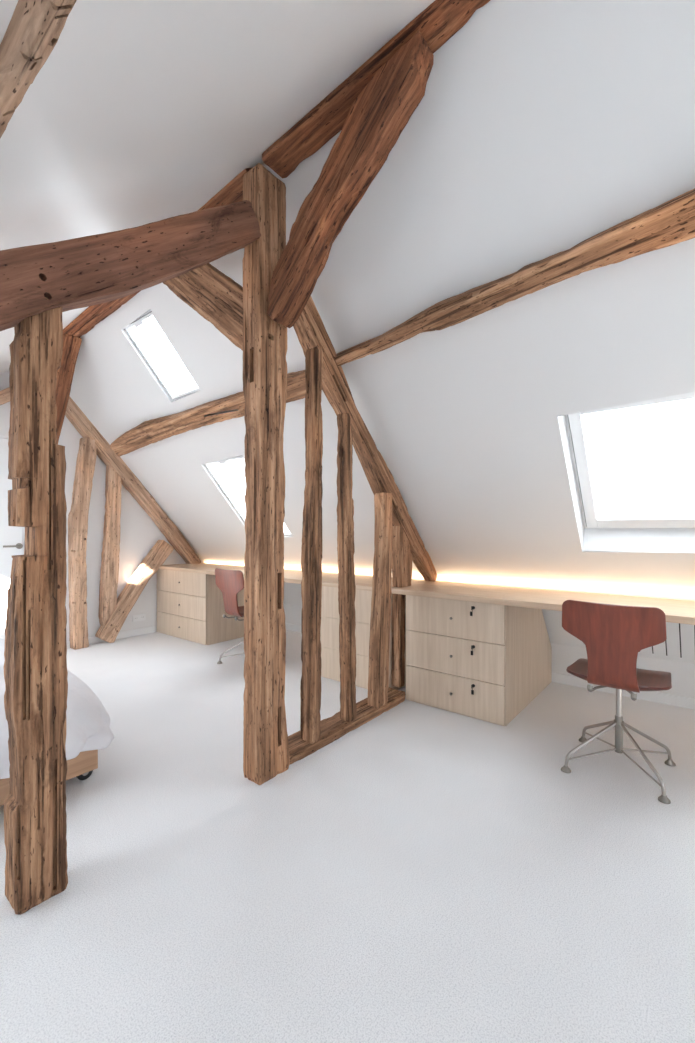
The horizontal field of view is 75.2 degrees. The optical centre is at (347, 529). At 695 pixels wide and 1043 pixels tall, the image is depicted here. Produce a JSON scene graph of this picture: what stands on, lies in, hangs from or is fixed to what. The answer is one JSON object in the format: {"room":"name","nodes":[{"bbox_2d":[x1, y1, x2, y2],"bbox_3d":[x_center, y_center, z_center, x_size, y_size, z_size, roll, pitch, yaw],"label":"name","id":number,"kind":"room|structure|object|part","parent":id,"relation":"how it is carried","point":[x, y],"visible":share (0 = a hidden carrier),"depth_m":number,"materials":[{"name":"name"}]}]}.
{"room":"home office","nodes":[
{"label":"home office","id":0,"kind":"room"},
{"bbox_2d":[0,372,201,640],"bbox_3d":[-3.245,-0.222,3.902,0.200,2.744,5.350,0,0,39],"label":"wall","id":1,"kind":"structure","parent":0,"point":[139,533],"depth_m":4.65,"materials":[{"name":"white paint"}]},
{"bbox_2d":[0,387,9,404],"bbox_3d":[-3.611,-0.516,3.180,0.127,1.617,2.330,0,0,39],"label":"rafter","id":2,"kind":"object","parent":1,"relation":"attached to","point":[4,394],"visible":0.38,"depth_m":3.90,"materials":[{"name":"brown wood"}]},
{"bbox_2d":[0,435,24,639],"bbox_3d":[-3.180,0.158,3.755,0.084,1.985,0.880,0,0,39],"label":"door","id":3,"kind":"structure","parent":1,"relation":"in","point":[12,538],"depth_m":3.99,"materials":[{"name":"white paint"}]},
{"bbox_3d":[-3.209,0.158,3.777,0.012,1.985,0.880,0,0,39],"label":"frame","id":4,"kind":"part","parent":3,"relation":"part of","materials":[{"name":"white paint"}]},
{"bbox_3d":[-2.966,0.144,4.004,0.060,0.051,0.156,0,0,39],"label":"handle","id":5,"kind":"part","parent":3,"relation":"part of","materials":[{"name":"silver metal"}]},
{"bbox_2d":[66,626,154,647],"bbox_3d":[-2.532,1.115,4.625,0.012,0.070,1.170,0,0,39],"label":"baseboard","id":6,"kind":"structure","parent":1,"relation":"attached to","point":[124,634],"depth_m":4.83,"materials":[{"name":"white paint"}]},
{"bbox_2d":[132,613,145,621],"bbox_3d":[-2.280,0.959,4.941,0.011,0.076,0.150,0,0,39],"label":"wall socket","id":7,"kind":"object","parent":1,"relation":"attached to","point":[138,617],"visible":1,"depth_m":4.94,"materials":[{"name":"white paint"}]},
{"bbox_2d":[0,0,434,373],"bbox_3d":[-0.975,-0.824,0.598,7.670,2.788,3.181,0,0,39],"label":"ceiling","id":8,"kind":"structure","parent":0,"point":[139,112],"depth_m":1.31,"materials":[{"name":"white paint"}]},
{"bbox_2d":[0,0,76,137],"bbox_3d":[-0.667,-0.834,0.840,1.089,0.156,0.116,0,0,37],"label":"wooden beam","id":9,"kind":"structure","parent":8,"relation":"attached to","point":[35,27],"depth_m":0.79,"materials":[{"name":"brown wood"}]},
{"bbox_2d":[262,0,489,177],"bbox_3d":[1.264,-1.861,0.801,4.134,0.406,0.145,0,0,39],"label":"ridge beam","id":10,"kind":"structure","parent":8,"relation":"attached to","point":[442,19],"depth_m":1.76,"materials":[{"name":"red wood"}]},
{"bbox_2d":[0,629,694,1042],"bbox_3d":[-0.247,1.210,1.509,7.870,0.120,5.850,0,0,39],"label":"floor","id":11,"kind":"structure","parent":0,"point":[425,873],"depth_m":1.49,"materials":[{"name":"white carpet"}]},
{"bbox_2d":[4,277,67,914],"bbox_3d":[-0.980,0.177,1.424,0.116,1.949,0.149,0,0,39],"label":"post","id":12,"kind":"object","parent":11,"relation":"on","point":[35,649],"visible":0.97,"depth_m":1.39,"materials":[{"name":"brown wood"}]},
{"bbox_2d":[0,750,97,805],"bbox_3d":[-2.470,1.071,2.075,2.050,0.156,1.660,0,0,39],"label":"bed","id":13,"kind":"object","parent":11,"relation":"on","point":[82,766],"visible":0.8,"depth_m":2.02,"materials":[{"name":"brown wood"}]},
{"bbox_2d":[0,638,113,778],"bbox_3d":[-2.466,0.807,2.063,2.332,0.411,1.940,0,0,39],"label":"duvet","id":14,"kind":"object","parent":13,"relation":"on","point":[87,719],"visible":0.28,"depth_m":1.99,"materials":[{"name":"white fabric"}]},
{"bbox_2d":[68,437,96,649],"bbox_3d":[-2.607,0.120,4.439,0.127,2.064,0.222,0,0,38],"label":"stud","id":15,"kind":"object","parent":11,"relation":"on","point":[87,453],"visible":1,"depth_m":4.38,"materials":[{"name":"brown wood"}]},
{"bbox_2d":[95,540,173,642],"bbox_3d":[-2.264,0.637,4.853,0.118,1.054,0.809,0,0,39],"label":"strut","id":16,"kind":"object","parent":11,"relation":"on","point":[161,550],"visible":0.98,"depth_m":4.78,"materials":[{"name":"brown wood"}]},
{"bbox_2d":[99,465,121,625],"bbox_3d":[-2.449,0.165,4.660,0.096,1.755,0.163,0,-2,39],"label":"stud","id":17,"kind":"object","parent":16,"relation":"on","point":[109,573],"visible":0.88,"depth_m":4.62,"materials":[{"name":"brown wood"}]},
{"bbox_2d":[157,569,243,644],"bbox_3d":[-1.469,0.793,5.172,0.950,0.713,1.017,0,0,39],"label":"drawer unit","id":18,"kind":"object","parent":11,"relation":"on","point":[190,606],"visible":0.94,"depth_m":4.69,"materials":[{"name":"brown wood"}]},
{"bbox_3d":[-1.773,0.556,4.793,0.946,0.234,0.019,0,0,39],"label":"drawer","id":19,"kind":"part","parent":18,"relation":"part of","materials":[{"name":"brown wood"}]},
{"bbox_3d":[-1.773,0.793,4.793,0.946,0.234,0.019,0,0,39],"label":"drawer","id":20,"kind":"part","parent":18,"relation":"part of","materials":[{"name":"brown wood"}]},
{"bbox_3d":[-1.773,1.030,4.793,0.946,0.232,0.019,0,0,39],"label":"drawer","id":21,"kind":"part","parent":18,"relation":"part of","materials":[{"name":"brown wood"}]},
{"bbox_2d":[215,568,244,663],"bbox_3d":[-0.838,0.736,3.896,0.430,0.825,0.500,0,0,42],"label":"swivel chair","id":22,"kind":"object","parent":11,"relation":"on","point":[230,583],"visible":0.57,"depth_m":3.73,"materials":[{"name":"red wood"}]},
{"bbox_3d":[-0.971,0.521,3.746,0.406,0.394,0.099,0,0,42],"label":"backrest","id":23,"kind":"part","parent":22,"relation":"part of","materials":[{"name":"red wood"}]},
{"bbox_3d":[-0.973,1.028,3.897,0.272,0.208,0.016,0,0,-3],"label":"leg","id":24,"kind":"part","parent":22,"relation":"part of","materials":[{"name":"silver metal"}]},
{"bbox_3d":[-0.816,0.705,3.921,0.427,0.046,0.433,0,0,42],"label":"seat","id":25,"kind":"part","parent":22,"relation":"part of","materials":[{"name":"red wood"}]},
{"bbox_2d":[242,163,289,784],"bbox_3d":[-0.381,-0.250,2.136,0.124,2.805,0.221,0,0,39],"label":"post","id":26,"kind":"object","parent":11,"relation":"on","point":[265,736],"visible":0.92,"depth_m":2.07,"materials":[{"name":"brown wood"}]},
{"bbox_2d":[0,200,260,330],"bbox_3d":[-0.911,-0.836,1.472,0.121,1.231,1.575,0,0,39],"label":"tie beam","id":27,"kind":"structure","parent":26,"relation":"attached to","point":[86,271],"depth_m":1.54,"materials":[{"name":"brown wood"}]},
{"bbox_2d":[162,263,242,350],"bbox_3d":[-0.751,-1.284,2.416,1.022,0.877,0.124,0,0,39],"label":"brace","id":28,"kind":"object","parent":26,"relation":"attached to","point":[212,294],"visible":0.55,"depth_m":2.28,"materials":[{"name":"brown wood"}]},
{"bbox_2d":[267,31,433,327],"bbox_3d":[-0.030,-1.314,1.821,0.788,0.781,0.117,0,0,38],"label":"brace","id":29,"kind":"object","parent":26,"relation":"attached to","point":[376,119],"visible":1,"depth_m":1.75,"materials":[{"name":"red wood"}]},
{"bbox_2d":[293,296,436,580],"bbox_3d":[0.138,-0.514,2.914,0.093,1.850,1.727,0,0,39],"label":"rafter","id":30,"kind":"object","parent":26,"relation":"attached to","point":[310,330],"visible":0.69,"depth_m":2.78,"materials":[{"name":"brown wood"}]},
{"bbox_2d":[288,687,405,764],"bbox_3d":[0.002,1.121,2.667,0.151,0.070,1.084,0,0,39],"label":"sill","id":31,"kind":"structure","parent":11,"relation":"on","point":[333,728],"depth_m":2.54,"materials":[{"name":"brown wood"}]},
{"bbox_2d":[300,346,322,743],"bbox_3d":[-0.186,0.072,2.359,0.091,2.049,0.084,0,-1,39],"label":"stud","id":32,"kind":"object","parent":31,"relation":"on","point":[311,549],"visible":1,"depth_m":2.33,"materials":[{"name":"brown wood"}]},
{"bbox_2d":[337,413,356,722],"bbox_3d":[-0.009,0.217,2.590,0.081,1.760,0.089,0,2,39],"label":"stud","id":33,"kind":"object","parent":31,"relation":"on","point":[346,586],"visible":1,"depth_m":2.56,"materials":[{"name":"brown wood"}]},
{"bbox_2d":[368,492,391,708],"bbox_3d":[0.205,0.430,2.849,0.089,1.334,0.171,0,0,38],"label":"stud","id":34,"kind":"object","parent":31,"relation":"on","point":[379,641],"visible":1,"depth_m":2.82,"materials":[{"name":"brown wood"}]},
{"bbox_2d":[320,586,405,689],"bbox_3d":[0.330,0.793,3.736,0.655,0.713,1.017,0,0,39],"label":"drawer unit","id":35,"kind":"object","parent":11,"relation":"on","point":[329,630],"visible":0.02,"depth_m":3.33,"materials":[{"name":"brown wood"}]},
{"bbox_3d":[0.026,0.793,3.356,0.651,0.234,0.019,0,0,39],"label":"drawer","id":36,"kind":"part","parent":35,"relation":"part of","materials":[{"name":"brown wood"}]},
{"bbox_3d":[0.026,1.030,3.356,0.651,0.232,0.019,0,0,39],"label":"drawer","id":37,"kind":"part","parent":35,"relation":"part of","materials":[{"name":"brown wood"}]},
{"bbox_3d":[0.026,0.556,3.356,0.651,0.234,0.019,0,0,39],"label":"drawer","id":38,"kind":"part","parent":35,"relation":"part of","materials":[{"name":"brown wood"}]},
{"bbox_2d":[391,525,411,687],"bbox_3d":[0.388,0.521,3.215,0.078,1.149,0.190,0,1,39],"label":"stud","id":39,"kind":"object","parent":11,"relation":"on","point":[401,552],"visible":0.93,"depth_m":3.16,"materials":[{"name":"brown wood"}]},
{"bbox_2d":[159,563,694,624],"bbox_3d":[0.535,0.417,3.287,6.465,0.034,0.605,0,0,39],"label":"desk","id":40,"kind":"object","parent":11,"relation":"on","point":[676,611],"visible":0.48,"depth_m":2.84,"materials":[{"name":"brown wood"}]},
{"bbox_2d":[406,595,550,725],"bbox_3d":[0.960,0.793,3.224,0.672,0.713,1.030,0,0,39],"label":"drawer unit","id":41,"kind":"object","parent":11,"relation":"on","point":[487,662],"visible":0.95,"depth_m":2.84,"materials":[{"name":"brown wood"}]},
{"bbox_3d":[0.660,0.556,2.850,0.668,0.234,0.019,0,0,39],"label":"drawer","id":42,"kind":"part","parent":41,"relation":"part of","materials":[{"name":"brown wood"}]},
{"bbox_3d":[0.660,0.793,2.850,0.668,0.234,0.019,0,0,39],"label":"drawer","id":43,"kind":"part","parent":41,"relation":"part of","materials":[{"name":"brown wood"}]},
{"bbox_3d":[0.660,1.030,2.850,0.668,0.232,0.019,0,0,39],"label":"drawer","id":44,"kind":"part","parent":41,"relation":"part of","materials":[{"name":"brown wood"}]},
{"bbox_2d":[561,600,675,803],"bbox_3d":[1.305,0.736,2.175,0.430,0.825,0.500,0,0,39],"label":"swivel chair","id":45,"kind":"object","parent":11,"relation":"on","point":[613,636],"visible":1,"depth_m":2.02,"materials":[{"name":"red wood"}]},
{"bbox_3d":[1.170,1.028,2.169,0.272,0.208,0.016,0,0,-6],"label":"leg","id":46,"kind":"part","parent":45,"relation":"part of","materials":[{"name":"silver metal"}]},
{"bbox_3d":[1.174,1.078,2.170,0.253,0.046,0.008,0,0,-6],"label":"brace rod","id":47,"kind":"part","parent":45,"relation":"part of","materials":[{"name":"silver metal"}]},
{"bbox_3d":[1.297,1.028,2.328,0.015,0.208,0.272,0,0,-6],"label":"leg","id":48,"kind":"part","parent":45,"relation":"part of","materials":[{"name":"silver metal"}]},
{"bbox_3d":[1.298,1.078,2.324,0.008,0.046,0.253,0,0,-6],"label":"brace rod","id":49,"kind":"part","parent":45,"relation":"part of","materials":[{"name":"silver metal"}]},
{"bbox_3d":[1.180,0.521,2.018,0.406,0.394,0.099,0,0,39],"label":"backrest","id":50,"kind":"part","parent":45,"relation":"part of","materials":[{"name":"red wood"}]},
{"bbox_3d":[1.313,0.832,2.185,0.025,0.165,0.025,0,0,39],"label":"stem","id":51,"kind":"part","parent":45,"relation":"part of","materials":[{"name":"silver metal"}]},
{"bbox_3d":[1.326,0.705,2.201,0.427,0.046,0.433,0,0,39],"label":"seat","id":52,"kind":"part","parent":45,"relation":"part of","materials":[{"name":"red wood"}]},
{"bbox_3d":[1.329,1.078,2.046,0.008,0.046,0.253,0,0,-6],"label":"brace rod","id":53,"kind":"part","parent":45,"relation":"part of","materials":[{"name":"silver metal"}]},
{"bbox_3d":[1.329,1.028,2.042,0.016,0.208,0.272,0,0,-6],"label":"leg","id":54,"kind":"part","parent":45,"relation":"part of","materials":[{"name":"silver metal"}]},
{"bbox_3d":[1.452,1.078,2.201,0.253,0.046,0.008,0,0,-6],"label":"brace rod","id":55,"kind":"part","parent":45,"relation":"part of","materials":[{"name":"silver metal"}]},
{"bbox_3d":[1.456,1.028,2.201,0.272,0.208,0.015,0,0,-6],"label":"leg","id":56,"kind":"part","parent":45,"relation":"part of","materials":[{"name":"silver metal"}]},
{"bbox_2d":[70,0,694,663],"bbox_3d":[0.754,-0.663,2.763,7.670,3.046,2.360,0,0,39],"label":"sloped wall","id":57,"kind":"structure","parent":0,"point":[539,128],"depth_m":2.19,"materials":[{"name":"white paint"}]},
{"bbox_2d":[65,396,200,563],"bbox_3d":[-2.310,-0.504,4.811,0.126,1.920,1.649,0,0,39],"label":"rafter","id":58,"kind":"object","parent":57,"relation":"attached to","point":[78,419],"visible":0.79,"depth_m":4.78,"materials":[{"name":"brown wood"}]},
{"bbox_2d":[63,167,252,337],"bbox_3d":[-1.665,-1.646,3.140,3.148,0.335,0.146,0,0,39],"label":"ridge beam","id":59,"kind":"structure","parent":57,"relation":"attached to","point":[232,192],"depth_m":3.13,"materials":[{"name":"red wood"}]},
{"bbox_2d":[55,334,81,443],"bbox_3d":[-2.395,-1.154,3.741,0.633,0.878,0.122,0,0,39],"label":"brace","id":60,"kind":"object","parent":59,"relation":"attached to","point":[71,344],"visible":0.47,"depth_m":3.65,"materials":[{"name":"red wood"}]},
{"bbox_2d":[124,310,200,399],"bbox_3d":[-1.348,-1.352,3.463,0.447,0.575,0.532,0,0,39],"label":"window","id":61,"kind":"structure","parent":57,"relation":"attached to","point":[138,332],"depth_m":3.54,"materials":[{"name":"white paint"}]},
{"bbox_3d":[-1.506,-1.490,3.264,0.100,0.020,0.011,0,41,39],"label":"ventilation handle","id":62,"kind":"part","parent":61,"relation":"part of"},
{"bbox_2d":[110,370,305,456],"bbox_3d":[-1.183,-0.888,3.567,2.804,0.330,0.216,0,0,39],"label":"purlin","id":63,"kind":"object","parent":57,"relation":"attached to","point":[151,431],"visible":0.73,"depth_m":3.55,"materials":[{"name":"brown wood"}]},
{"bbox_2d":[204,455,292,535],"bbox_3d":[-0.861,-0.342,4.201,0.607,0.792,0.723,0,0,39],"label":"window","id":64,"kind":"structure","parent":57,"relation":"attached to","point":[217,469],"depth_m":4.28,"materials":[{"name":"white paint"}]},
{"bbox_2d":[335,188,694,366],"bbox_3d":[0.704,-1.108,2.021,2.047,0.344,0.203,0,0,42],"label":"purlin","id":65,"kind":"object","parent":57,"relation":"attached to","point":[672,222],"visible":1,"depth_m":1.82,"materials":[{"name":"brown wood"}]},
{"bbox_2d":[565,392,694,552],"bbox_3d":[1.646,-0.298,2.384,0.820,0.848,0.639,0,0,39],"label":"window","id":66,"kind":"structure","parent":57,"relation":"attached to","point":[661,532],"depth_m":2.56,"materials":[{"name":"white paint"}]},
{"bbox_3d":[1.456,-0.626,2.147,0.100,0.020,0.011,0,39,39],"label":"ventilation handle","id":67,"kind":"part","parent":66,"relation":"part of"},
{"bbox_2d":[638,622,694,662],"bbox_3d":[2.140,0.687,2.777,0.675,0.323,0.262,0,0,39],"label":"vent panel","id":68,"kind":"object","parent":57,"relation":"attached to","point":[679,645],"visible":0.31,"depth_m":2.86,"materials":[{"name":"white paint"}]},
{"bbox_2d":[283,604,694,698],"bbox_3d":[1.452,1.005,3.639,7.670,0.290,0.200,0,0,39],"label":"wall","id":69,"kind":"structure","parent":0,"point":[562,656],"depth_m":3.07,"materials":[{"name":"white paint"}]},
{"bbox_2d":[285,623,694,709],"bbox_3d":[1.386,1.115,3.556,7.470,0.070,0.012,0,0,39],"label":"baseboard","id":70,"kind":"structure","parent":69,"relation":"attached to","point":[659,697],"depth_m":3.08,"materials":[{"name":"white paint"}]}
]}

